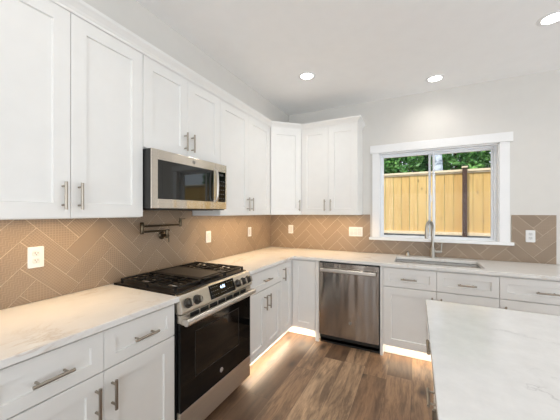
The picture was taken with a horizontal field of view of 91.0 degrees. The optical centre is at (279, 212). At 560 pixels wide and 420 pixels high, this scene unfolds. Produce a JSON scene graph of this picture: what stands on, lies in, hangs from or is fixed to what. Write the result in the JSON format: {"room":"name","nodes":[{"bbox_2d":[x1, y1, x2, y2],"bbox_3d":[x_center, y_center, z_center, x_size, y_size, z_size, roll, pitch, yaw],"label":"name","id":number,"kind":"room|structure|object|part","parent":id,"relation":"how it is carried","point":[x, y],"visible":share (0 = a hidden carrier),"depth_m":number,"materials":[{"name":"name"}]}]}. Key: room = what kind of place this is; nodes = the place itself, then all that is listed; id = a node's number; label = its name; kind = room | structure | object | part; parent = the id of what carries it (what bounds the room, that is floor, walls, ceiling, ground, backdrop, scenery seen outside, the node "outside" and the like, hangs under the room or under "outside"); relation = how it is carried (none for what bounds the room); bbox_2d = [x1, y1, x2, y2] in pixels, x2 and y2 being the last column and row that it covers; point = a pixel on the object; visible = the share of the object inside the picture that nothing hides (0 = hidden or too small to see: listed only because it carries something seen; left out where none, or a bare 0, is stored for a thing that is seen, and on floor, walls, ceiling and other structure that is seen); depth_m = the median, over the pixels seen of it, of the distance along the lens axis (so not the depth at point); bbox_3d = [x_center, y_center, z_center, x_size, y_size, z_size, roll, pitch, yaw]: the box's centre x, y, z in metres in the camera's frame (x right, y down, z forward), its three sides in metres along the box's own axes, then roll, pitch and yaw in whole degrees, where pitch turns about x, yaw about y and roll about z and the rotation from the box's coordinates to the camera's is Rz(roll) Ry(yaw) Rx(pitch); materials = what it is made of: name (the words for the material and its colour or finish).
{"room":"kitchen","nodes":[
{"label":"kitchen","id":0,"kind":"room"},
{"bbox_2d":[2,247,266,309],"bbox_3d":[-1.598,0.035,1.177,0.150,2.740,6.550,0,0,26],"label":"wall","id":1,"kind":"structure","parent":0,"point":[266,247],"depth_m":1.68,"materials":[{"name":"tile"}]},
{"bbox_2d":[0,0,142,219],"bbox_3d":[-1.174,-0.494,1.439,0.369,1.053,0.810,0,0,26],"label":"upper cabinet","id":2,"kind":"object","parent":1,"relation":"attached to","point":[71,91],"visible":0.98,"depth_m":1.35,"materials":[{"name":"white paint"}]},
{"bbox_3d":[-1.145,-0.485,1.198,0.020,1.027,0.403,0,0,26],"label":"door","id":3,"kind":"part","parent":2,"relation":"part of","materials":[{"name":"white paint"}]},
{"bbox_3d":[-1.044,-0.081,1.334,0.042,0.136,0.014,0,0,26],"label":"handle","id":4,"kind":"part","parent":2,"relation":"part of","materials":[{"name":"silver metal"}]},
{"bbox_3d":[-1.012,-0.081,1.398,0.042,0.136,0.014,0,0,26],"label":"handle","id":5,"kind":"part","parent":2,"relation":"part of","materials":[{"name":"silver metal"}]},
{"bbox_3d":[-0.965,-0.485,1.561,0.020,1.027,0.403,0,0,26],"label":"door","id":6,"kind":"part","parent":2,"relation":"part of","materials":[{"name":"white paint"}]},
{"bbox_2d":[0,210,270,309],"bbox_3d":[-0.860,0.237,2.479,0.011,0.505,3.239,0,0,26],"label":"backsplash","id":7,"kind":"structure","parent":1,"relation":"attached to","point":[80,254],"depth_m":1.84,"materials":[{"name":"tile"}]},
{"bbox_2d":[27,246,43,268],"bbox_3d":[-1.334,0.246,1.504,0.009,0.116,0.072,0,0,26],"label":"wall outlet","id":8,"kind":"object","parent":7,"relation":"attached to","point":[35,255],"visible":1,"depth_m":1.50,"materials":[{"name":"white plastic"}]},
{"bbox_2d":[32,251,39,255],"bbox_3d":[-1.331,0.227,1.503,0.003,0.029,0.034,0,0,26],"label":"receptacle","id":9,"kind":"object","parent":8,"relation":"attached to","point":[34,253],"depth_m":1.50,"materials":[{"name":"white plastic"}]},
{"bbox_2d":[32,258,39,263],"bbox_3d":[-1.331,0.266,1.503,0.003,0.029,0.034,0,0,26],"label":"receptacle","id":10,"kind":"object","parent":8,"relation":"attached to","point":[34,260],"depth_m":1.50,"materials":[{"name":"white plastic"}]},
{"bbox_2d":[140,218,185,241],"bbox_3d":[-0.944,0.150,2.211,0.078,0.196,0.434,0,0,26],"label":"pot filler","id":11,"kind":"object","parent":7,"relation":"attached to","point":[162,234],"visible":1,"depth_m":2.21,"materials":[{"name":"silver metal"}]},
{"bbox_3d":[-0.960,0.146,2.124,0.015,0.015,0.255,0,0,26],"label":"arm","id":12,"kind":"part","parent":11,"relation":"part of","materials":[{"name":"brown metal"}]},
{"bbox_3d":[-0.931,0.106,2.182,0.015,0.015,0.385,0,0,26],"label":"arm","id":13,"kind":"part","parent":11,"relation":"part of","materials":[{"name":"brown metal"}]},
{"bbox_2d":[206,231,210,242],"bbox_3d":[-0.713,0.246,2.750,0.010,0.116,0.072,0,0,26],"label":"light switch","id":14,"kind":"object","parent":7,"relation":"attached to","point":[208,233],"visible":1,"depth_m":2.74,"materials":[{"name":"white plastic"}]},
{"bbox_2d":[143,54,219,163],"bbox_3d":[-0.824,-0.714,2.143,0.369,0.613,0.759,0,0,26],"label":"upper cabinet","id":15,"kind":"object","parent":1,"relation":"attached to","point":[180,116],"visible":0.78,"depth_m":2.00,"materials":[{"name":"white paint"}]},
{"bbox_3d":[-0.789,-0.706,1.913,0.020,0.587,0.377,0,0,26],"label":"door","id":16,"kind":"part","parent":15,"relation":"part of","materials":[{"name":"white paint"}]},
{"bbox_2d":[143,148,225,210],"bbox_3d":[-0.788,-0.207,2.125,0.430,0.388,0.754,0,0,26],"label":"microwave","id":17,"kind":"object","parent":15,"relation":"attached to","point":[171,181],"visible":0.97,"depth_m":1.93,"materials":[{"name":"silver metal"}]},
{"bbox_3d":[-0.663,-0.211,1.998,0.004,0.256,0.546,0,0,26],"label":"door glass","id":18,"kind":"part","parent":17,"relation":"part of","materials":[{"name":"glass"}]},
{"bbox_3d":[-0.517,-0.221,2.239,0.047,0.282,0.017,0,0,26],"label":"handle","id":19,"kind":"part","parent":17,"relation":"part of","materials":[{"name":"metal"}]},
{"bbox_3d":[-0.499,-0.213,2.324,0.008,0.376,0.141,0,0,26],"label":"control panel","id":20,"kind":"part","parent":17,"relation":"part of","materials":[{"name":"metal"}]},
{"bbox_3d":[-0.497,-0.211,2.332,0.004,0.254,0.102,0,0,26],"label":"control glass","id":21,"kind":"part","parent":17,"relation":"part of","materials":[{"name":"black glass"}]},
{"bbox_3d":[-0.694,-0.520,2.038,0.042,0.136,0.014,0,0,26],"label":"handle","id":22,"kind":"part","parent":15,"relation":"part of","materials":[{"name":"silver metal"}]},
{"bbox_3d":[-0.662,-0.520,2.102,0.042,0.136,0.014,0,0,26],"label":"handle","id":23,"kind":"part","parent":15,"relation":"part of","materials":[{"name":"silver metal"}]},
{"bbox_3d":[-0.620,-0.706,2.254,0.020,0.587,0.377,0,0,26],"label":"door","id":24,"kind":"part","parent":15,"relation":"part of","materials":[{"name":"white paint"}]},
{"bbox_2d":[83,0,288,121],"bbox_3d":[-0.697,-1.178,2.491,0.292,0.314,3.094,0,0,26],"label":"wall","id":25,"kind":"structure","parent":1,"relation":"attached to","point":[130,14],"depth_m":2.06,"materials":[{"name":"paint"}]},
{"bbox_2d":[192,97,269,215],"bbox_3d":[-0.449,-0.494,2.897,0.369,1.053,0.921,0,0,26],"label":"upper cabinet","id":26,"kind":"object","parent":1,"relation":"attached to","point":[244,140],"visible":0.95,"depth_m":2.75,"materials":[{"name":"white paint"}]},
{"bbox_3d":[-0.432,-0.485,2.631,0.020,1.027,0.458,0,0,26],"label":"door","id":27,"kind":"part","parent":26,"relation":"part of","materials":[{"name":"white paint"}]},
{"bbox_3d":[-0.227,-0.485,3.044,0.020,1.027,0.458,0,0,26],"label":"door","id":28,"kind":"part","parent":26,"relation":"part of","materials":[{"name":"white paint"}]},
{"bbox_2d":[270,127,301,214],"bbox_3d":[0.004,-0.494,3.525,0.620,1.053,0.611,0,0,26],"label":"upper cabinet","id":29,"kind":"object","parent":1,"relation":"attached to","point":[285,144],"visible":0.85,"depth_m":3.30,"materials":[{"name":"white paint"}]},
{"bbox_2d":[204,331,433,419],"bbox_3d":[-0.244,1.464,0.419,8.550,0.120,6.700,0,0,26],"label":"floor","id":30,"kind":"structure","parent":0,"point":[299,377],"depth_m":2.20,"materials":[{"name":"brown wood"}]},
{"bbox_2d":[0,304,173,419],"bbox_3d":[-1.047,0.964,1.370,0.640,0.882,0.811,0,0,26],"label":"base cabinet","id":31,"kind":"object","parent":30,"relation":"on","point":[124,371],"visible":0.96,"depth_m":1.24,"materials":[{"name":"white paint"}]},
{"bbox_3d":[-0.896,0.628,1.069,0.020,0.178,0.403,0,0,26],"label":"drawer","id":32,"kind":"part","parent":31,"relation":"part of","materials":[{"name":"white paint"}]},
{"bbox_3d":[-0.870,0.634,1.055,0.042,0.014,0.136,0,0,26],"label":"handle","id":33,"kind":"part","parent":31,"relation":"part of","materials":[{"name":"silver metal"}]},
{"bbox_3d":[-0.896,1.009,1.069,0.020,0.572,0.403,0,0,26],"label":"door","id":34,"kind":"part","parent":31,"relation":"part of","materials":[{"name":"white paint"}]},
{"bbox_2d":[0,284,178,368],"bbox_3d":[-1.079,0.505,1.310,0.636,0.030,0.951,0,0,26],"label":"countertop","id":35,"kind":"structure","parent":31,"relation":"on","point":[27,331],"depth_m":1.29,"materials":[{"name":"stone"}]},
{"bbox_3d":[-0.795,0.839,1.205,0.042,0.136,0.014,0,0,26],"label":"handle","id":36,"kind":"part","parent":31,"relation":"part of","materials":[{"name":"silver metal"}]},
{"bbox_3d":[-0.763,0.839,1.269,0.042,0.136,0.014,0,0,26],"label":"handle","id":37,"kind":"part","parent":31,"relation":"part of","materials":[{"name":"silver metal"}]},
{"bbox_3d":[-0.716,0.628,1.432,0.020,0.178,0.403,0,0,26],"label":"drawer","id":38,"kind":"part","parent":31,"relation":"part of","materials":[{"name":"white paint"}]},
{"bbox_3d":[-0.716,1.009,1.432,0.020,0.572,0.403,0,0,26],"label":"door","id":39,"kind":"part","parent":31,"relation":"part of","materials":[{"name":"white paint"}]},
{"bbox_3d":[-0.689,0.634,1.419,0.042,0.014,0.136,0,0,26],"label":"handle","id":40,"kind":"part","parent":31,"relation":"part of","materials":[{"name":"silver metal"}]},
{"bbox_2d":[114,262,255,419],"bbox_3d":[-0.665,0.927,2.067,0.680,0.955,0.756,0,0,26],"label":"gas range","id":41,"kind":"object","parent":30,"relation":"on","point":[212,311],"visible":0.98,"depth_m":1.86,"materials":[{"name":"black metal"}]},
{"bbox_2d":[114,265,245,295],"bbox_3d":[-0.710,0.496,2.090,0.578,0.027,0.756,0,0,26],"label":"cooktop","id":42,"kind":"object","parent":41,"relation":"in","point":[174,292],"depth_m":1.86,"materials":[{"name":"black metal"}]},
{"bbox_3d":[-0.540,0.545,1.645,0.047,0.060,0.060,0,0,26],"label":"knob","id":43,"kind":"part","parent":41,"relation":"part of","materials":[{"name":"silver metal"}]},
{"bbox_3d":[-0.506,0.545,1.714,0.047,0.060,0.060,0,0,26],"label":"knob","id":44,"kind":"part","parent":41,"relation":"part of","materials":[{"name":"silver metal"}]},
{"bbox_3d":[-0.428,0.921,1.949,0.032,0.523,0.750,0,0,26],"label":"oven door","id":45,"kind":"part","parent":41,"relation":"part of","materials":[{"name":"black glass"}]},
{"bbox_3d":[-0.424,0.546,1.947,0.059,0.116,0.756,0,0,26],"label":"control panel","id":46,"kind":"part","parent":41,"relation":"part of","materials":[{"name":"metal"}]},
{"bbox_3d":[-0.428,1.268,1.949,0.032,0.163,0.750,0,0,26],"label":"drawer","id":47,"kind":"part","parent":41,"relation":"part of","materials":[{"name":"metal"}]},
{"bbox_3d":[-0.426,0.632,1.948,0.036,0.050,0.750,0,0,26],"label":"door trim","id":48,"kind":"part","parent":41,"relation":"part of","materials":[{"name":"metal"}]},
{"bbox_3d":[-0.388,0.645,1.929,0.062,0.042,0.744,0,0,26],"label":"handle","id":49,"kind":"part","parent":41,"relation":"part of","materials":[{"name":"metal"}]},
{"bbox_3d":[-0.406,0.539,1.950,0.030,0.086,0.273,0,0,26],"label":"control glass","id":50,"kind":"part","parent":41,"relation":"part of","materials":[{"name":"black glass"}]},
{"bbox_3d":[-0.313,0.545,2.102,0.047,0.060,0.060,0,0,26],"label":"knob","id":51,"kind":"part","parent":41,"relation":"part of","materials":[{"name":"silver metal"}]},
{"bbox_2d":[250,264,280,365],"bbox_3d":[-0.380,0.964,2.712,0.640,0.882,0.651,0,0,26],"label":"base cabinet","id":52,"kind":"object","parent":30,"relation":"on","point":[265,304],"visible":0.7,"depth_m":2.56,"materials":[{"name":"white paint"}]},
{"bbox_3d":[-0.211,1.009,2.446,0.020,0.572,0.323,0,0,26],"label":"door","id":53,"kind":"part","parent":52,"relation":"part of","materials":[{"name":"white paint"}]},
{"bbox_3d":[-0.139,0.628,2.592,0.020,0.178,0.649,0,0,26],"label":"drawer","id":54,"kind":"part","parent":52,"relation":"part of","materials":[{"name":"white paint"}]},
{"bbox_3d":[-0.096,0.839,2.611,0.042,0.136,0.014,0,0,26],"label":"handle","id":55,"kind":"part","parent":52,"relation":"part of","materials":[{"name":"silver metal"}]},
{"bbox_3d":[-0.066,1.009,2.738,0.020,0.572,0.323,0,0,26],"label":"door","id":56,"kind":"part","parent":52,"relation":"part of","materials":[{"name":"white paint"}]},
{"bbox_2d":[199,247,559,280],"bbox_3d":[0.920,0.505,2.553,3.108,0.030,1.519,0,0,26],"label":"countertop","id":57,"kind":"structure","parent":52,"relation":"on","point":[255,261],"depth_m":2.73,"materials":[{"name":"stone"}]},
{"bbox_2d":[425,220,441,257],"bbox_3d":[1.607,0.288,2.927,0.246,0.404,0.103,0,0,-21],"label":"faucet","id":58,"kind":"object","parent":57,"relation":"on","point":[433,251],"visible":1,"depth_m":2.95,"materials":[{"name":"silver metal"}]},
{"bbox_3d":[1.585,0.238,2.913,0.199,0.304,0.029,0,0,-42],"label":"spout","id":59,"kind":"part","parent":58,"relation":"part of","materials":[{"name":"silver metal"}]},
{"bbox_2d":[396,259,481,268],"bbox_3d":[1.543,0.627,2.725,0.775,0.211,0.440,0,0,26],"label":"sink","id":60,"kind":"object","parent":57,"relation":"in","point":[397,260],"visible":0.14,"depth_m":2.80,"materials":[{"name":"metal"}]},
{"bbox_2d":[274,259,319,343],"bbox_3d":[0.083,0.964,3.331,0.917,0.882,0.870,0,0,26],"label":"base cabinet","id":61,"kind":"object","parent":30,"relation":"on","point":[299,277],"visible":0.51,"depth_m":3.05,"materials":[{"name":"white paint"}]},
{"bbox_3d":[0.050,0.652,2.903,0.042,0.136,0.014,0,0,26],"label":"handle","id":62,"kind":"part","parent":61,"relation":"part of","materials":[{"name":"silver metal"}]},
{"bbox_3d":[0.066,0.917,3.004,0.020,0.756,0.265,0,0,26],"label":"door","id":63,"kind":"part","parent":61,"relation":"part of","materials":[{"name":"white paint"}]},
{"bbox_3d":[0.265,0.917,3.069,0.270,0.756,0.020,0,0,26],"label":"door","id":64,"kind":"part","parent":61,"relation":"part of","materials":[{"name":"white paint"}]},
{"bbox_2d":[319,261,379,352],"bbox_3d":[0.820,0.964,3.078,0.612,0.882,0.652,0,0,26],"label":"dishwasher","id":65,"kind":"object","parent":30,"relation":"on","point":[349,293],"visible":0.96,"depth_m":2.82,"materials":[{"name":"silver metal"}]},
{"bbox_3d":[0.686,0.611,2.808,0.558,0.039,0.050,0,0,26],"label":"handle","id":66,"kind":"part","parent":65,"relation":"part of","materials":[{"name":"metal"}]},
{"bbox_3d":[0.717,1.357,2.870,0.610,0.094,0.045,0,0,26],"label":"kick plate","id":67,"kind":"part","parent":65,"relation":"part of","materials":[{"name":"black plastic"}]},
{"bbox_2d":[426,339,436,419],"bbox_3d":[0.853,0.964,0.477,1.022,0.882,1.800,0,0,26],"label":"base cabinet","id":68,"kind":"object","parent":30,"relation":"on","point":[434,415],"visible":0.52,"depth_m":1.26,"materials":[{"name":"white paint"}]},
{"bbox_3d":[0.707,0.632,1.284,0.042,0.014,0.136,0,0,26],"label":"handle","id":69,"kind":"part","parent":68,"relation":"part of","materials":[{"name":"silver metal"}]},
{"bbox_3d":[0.707,0.868,1.284,0.042,0.014,0.136,0,0,26],"label":"handle","id":70,"kind":"part","parent":68,"relation":"part of","materials":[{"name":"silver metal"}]},
{"bbox_3d":[0.470,0.654,0.808,0.042,0.136,0.014,0,0,26],"label":"handle","id":71,"kind":"part","parent":68,"relation":"part of","materials":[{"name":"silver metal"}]},
{"bbox_2d":[426,299,559,419],"bbox_3d":[0.901,0.505,0.446,1.125,0.030,1.908,0,0,26],"label":"countertop","id":72,"kind":"structure","parent":68,"relation":"on","point":[489,363],"depth_m":0.89,"materials":[{"name":"stone"}]},
{"bbox_2d":[380,266,498,360],"bbox_3d":[1.527,0.964,2.741,0.938,0.882,0.640,0,0,26],"label":"base cabinet","id":73,"kind":"object","parent":30,"relation":"on","point":[404,292],"visible":0.6,"depth_m":2.57,"materials":[{"name":"white paint"}]},
{"bbox_3d":[1.559,1.342,2.774,0.910,0.125,0.553,0,0,26],"label":"panel","id":74,"kind":"part","parent":73,"relation":"part of","materials":[{"name":"white paint"}]},
{"bbox_3d":[1.216,0.628,2.596,0.453,0.178,0.020,0,0,26],"label":"false drawer","id":75,"kind":"part","parent":73,"relation":"part of","materials":[{"name":"white paint"}]},
{"bbox_3d":[1.216,1.009,2.596,0.453,0.572,0.020,0,0,26],"label":"door","id":76,"kind":"part","parent":73,"relation":"part of","materials":[{"name":"white paint"}]},
{"bbox_3d":[1.430,0.911,2.515,0.910,0.777,0.025,0,0,26],"label":"panel","id":77,"kind":"part","parent":73,"relation":"part of","materials":[{"name":"white paint"}]},
{"bbox_3d":[1.610,0.634,2.366,0.136,0.014,0.042,0,0,26],"label":"handle","id":78,"kind":"part","parent":73,"relation":"part of","materials":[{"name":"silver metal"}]},
{"bbox_3d":[1.623,0.628,2.393,0.453,0.178,0.020,0,0,26],"label":"false drawer","id":79,"kind":"part","parent":73,"relation":"part of","materials":[{"name":"white paint"}]},
{"bbox_3d":[1.623,1.009,2.393,0.453,0.572,0.020,0,0,26],"label":"door","id":80,"kind":"part","parent":73,"relation":"part of","materials":[{"name":"white paint"}]},
{"bbox_2d":[499,276,559,315],"bbox_3d":[2.209,0.964,2.402,0.584,0.882,0.640,0,0,26],"label":"base cabinet","id":81,"kind":"object","parent":30,"relation":"on","point":[542,296],"visible":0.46,"depth_m":2.20,"materials":[{"name":"white paint"}]},
{"bbox_3d":[2.090,1.009,2.161,0.582,0.572,0.020,0,0,26],"label":"door","id":82,"kind":"part","parent":81,"relation":"part of","materials":[{"name":"white paint"}]},
{"bbox_3d":[2.076,0.634,2.134,0.136,0.014,0.042,0,0,26],"label":"handle","id":83,"kind":"part","parent":81,"relation":"part of","materials":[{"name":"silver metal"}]},
{"bbox_2d":[136,0,559,115],"bbox_3d":[-0.244,-1.411,0.419,8.550,0.150,6.700,0,0,26],"label":"ceiling","id":84,"kind":"structure","parent":0,"point":[358,51],"depth_m":2.16,"materials":[{"name":"paint"}]},
{"bbox_2d":[298,72,315,79],"bbox_3d":[0.265,-1.333,2.697,0.170,0.006,0.170,0,0,26],"label":"recessed light","id":85,"kind":"object","parent":84,"relation":"in","point":[304,75],"visible":1,"depth_m":2.68,"materials":[{"name":"white paint"}]},
{"bbox_2d":[425,74,444,82],"bbox_3d":[1.549,-1.333,2.747,0.170,0.006,0.170,0,0,26],"label":"recessed light","id":86,"kind":"object","parent":84,"relation":"in","point":[434,78],"visible":1,"depth_m":2.74,"materials":[{"name":"white paint"}]},
{"bbox_2d":[536,10,559,26],"bbox_3d":[1.878,-1.333,1.891,0.170,0.006,0.170,0,0,26],"label":"recessed light","id":87,"kind":"object","parent":84,"relation":"in","point":[551,18],"visible":1,"depth_m":1.90,"materials":[{"name":"white paint"}]},
{"bbox_2d":[270,69,559,264],"bbox_3d":[2.401,0.035,2.761,5.600,2.740,0.150,0,0,26],"label":"wall","id":88,"kind":"structure","parent":0,"point":[526,106],"depth_m":2.77,"materials":[{"name":"paint"}]},
{"bbox_2d":[301,123,362,214],"bbox_3d":[0.627,-0.494,3.350,0.675,1.053,0.369,0,0,26],"label":"upper cabinet","id":89,"kind":"object","parent":88,"relation":"attached to","point":[332,156],"visible":1,"depth_m":3.21,"materials":[{"name":"white paint"}]},
{"bbox_2d":[51,0,365,130],"bbox_3d":[-0.390,-1.036,2.383,3.398,0.070,0.872,0,0,-45],"label":"crown molding","id":90,"kind":"structure","parent":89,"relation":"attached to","point":[80,8],"depth_m":1.92,"materials":[{"name":"white paint"}]},
{"bbox_3d":[0.416,-0.485,3.306,0.335,1.027,0.020,0,0,26],"label":"door","id":91,"kind":"part","parent":89,"relation":"part of","materials":[{"name":"white paint"}]},
{"bbox_3d":[0.719,-0.485,3.156,0.335,1.027,0.020,0,0,26],"label":"door","id":92,"kind":"part","parent":89,"relation":"part of","materials":[{"name":"white paint"}]},
{"bbox_2d":[271,214,555,263],"bbox_3d":[1.229,0.259,3.254,3.039,0.461,0.011,0,0,26],"label":"backsplash","id":93,"kind":"structure","parent":88,"relation":"attached to","point":[321,232],"depth_m":3.18,"materials":[{"name":"tile"}]},
{"bbox_2d":[288,225,292,232],"bbox_3d":[0.148,0.234,3.780,0.072,0.116,0.010,0,0,26],"label":"light switch","id":94,"kind":"object","parent":93,"relation":"attached to","point":[290,227],"visible":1,"depth_m":3.78,"materials":[{"name":"white plastic"}]},
{"bbox_2d":[349,227,362,236],"bbox_3d":[0.933,0.240,3.390,0.165,0.116,0.010,0,0,26],"label":"light switch","id":95,"kind":"object","parent":93,"relation":"attached to","point":[353,231],"visible":1,"depth_m":3.38,"materials":[{"name":"white plastic"}]},
{"bbox_2d":[526,230,534,241],"bbox_3d":[2.417,0.233,2.652,0.072,0.116,0.009,0,0,26],"label":"wall outlet","id":96,"kind":"object","parent":93,"relation":"attached to","point":[530,234],"visible":1,"depth_m":2.65,"materials":[{"name":"white plastic"}]},
{"bbox_2d":[369,132,513,245],"bbox_3d":[1.716,-0.233,3.067,1.364,1.120,0.192,0,0,26],"label":"window","id":97,"kind":"structure","parent":88,"relation":"in","point":[498,143],"depth_m":2.93,"materials":[{"name":"white paint"}]},
{"bbox_3d":[1.146,-0.201,3.290,0.077,1.000,0.020,0,0,26],"label":"casing","id":98,"kind":"part","parent":97,"relation":"part of","materials":[{"name":"white paint"}]},
{"bbox_3d":[1.493,-0.191,3.223,0.563,0.971,0.028,0,0,26],"label":"sash","id":99,"kind":"part","parent":97,"relation":"part of","materials":[{"name":"white plastic"}]},
{"bbox_3d":[1.741,-0.193,3.117,1.128,0.994,0.080,0,0,26],"label":"frame","id":100,"kind":"part","parent":97,"relation":"part of","materials":[{"name":"white plastic"}]},
{"bbox_3d":[1.700,0.312,3.036,1.364,0.030,0.122,0,0,26],"label":"sill","id":101,"kind":"part","parent":97,"relation":"part of","materials":[{"name":"white paint"}]},
{"bbox_3d":[1.972,-0.191,3.020,0.601,0.971,0.028,0,0,26],"label":"sash","id":102,"kind":"part","parent":97,"relation":"part of","materials":[{"name":"white plastic"}]},
{"bbox_3d":[2.241,-0.201,2.746,0.084,1.000,0.020,0,0,26],"label":"casing","id":103,"kind":"part","parent":97,"relation":"part of","materials":[{"name":"white paint"}]},
{"bbox_2d":[431,154,442,170],"bbox_3d":[3.381,-1.574,5.879,0.658,4.261,0.717,0,0,26],"label":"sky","id":104,"kind":"structure","parent":0,"point":[438,158],"depth_m":5.82,"materials":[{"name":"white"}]},
{"bbox_2d":[453,150,490,167],"bbox_3d":[5.462,-1.497,7.578,1.283,4.106,1.511,0,0,26],"label":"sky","id":105,"kind":"structure","parent":0,"point":[488,162],"depth_m":7.09,"materials":[{"name":"white"}]},
{"label":"outside","id":106,"kind":"structure","parent":0,"visible":0},
{"bbox_3d":[4.803,1.604,9.385,20.000,0.100,13.850,0,0,26],"label":"ground","id":107,"kind":"structure","parent":106,"visible":0},
{"bbox_2d":[384,233,490,237],"bbox_3d":[3.204,0.987,5.048,11.000,1.135,0.240,0,0,26],"label":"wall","id":108,"kind":"structure","parent":107,"relation":"on","point":[384,233],"depth_m":5.03,"materials":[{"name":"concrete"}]},
{"bbox_2d":[384,168,490,235],"bbox_3d":[2.909,-0.173,5.150,10.260,1.186,0.090,0,0,26],"label":"wooden fence","id":109,"kind":"object","parent":108,"relation":"on","point":[448,183],"visible":0.17,"depth_m":5.09,"materials":[{"name":"brown wood"}]},
{"bbox_3d":[2.909,-0.734,5.150,10.260,0.066,0.090,0,0,26],"label":"cap rail","id":110,"kind":"part","parent":109,"relation":"part of","materials":[{"name":"brown wood"}]},
{"bbox_3d":[2.896,0.392,5.125,10.220,0.055,0.033,0,0,26],"label":"rail","id":111,"kind":"part","parent":109,"relation":"part of","materials":[{"name":"brown wood"}]},
{"bbox_2d":[462,166,467,236],"bbox_3d":[3.262,0.372,4.857,0.084,2.365,0.080,0,0,26],"label":"fence post","id":112,"kind":"object","parent":107,"relation":"on","point":[464,168],"visible":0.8,"depth_m":4.83,"materials":[{"name":"brown paint"}]},
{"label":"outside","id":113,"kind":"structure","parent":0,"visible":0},
{"bbox_3d":[5.796,1.030,10.259,11.000,1.050,11.400,0,0,26],"label":"trim","id":114,"kind":"structure","parent":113,"visible":0},
{"bbox_2d":[384,155,426,224],"bbox_3d":[3.141,-1.253,7.170,1.228,3.618,1.214,0,0,26],"label":"leafy tree","id":115,"kind":"object","parent":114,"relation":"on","point":[394,165],"visible":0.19,"depth_m":6.88,"materials":[{"name":"green plant"}]},
{"bbox_2d":[409,155,444,221],"bbox_3d":[4.350,-1.500,8.134,1.483,4.111,1.282,0,0,-44],"label":"leafy tree","id":116,"kind":"object","parent":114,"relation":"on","point":[425,157],"visible":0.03,"depth_m":7.76,"materials":[{"name":"green plant"}]},
{"bbox_2d":[431,151,488,169],"bbox_3d":[4.262,-1.043,6.603,1.223,3.198,1.203,0,0,26],"label":"leafy tree","id":117,"kind":"object","parent":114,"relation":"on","point":[477,158],"visible":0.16,"depth_m":6.28,"materials":[{"name":"green plant"}]}
]}

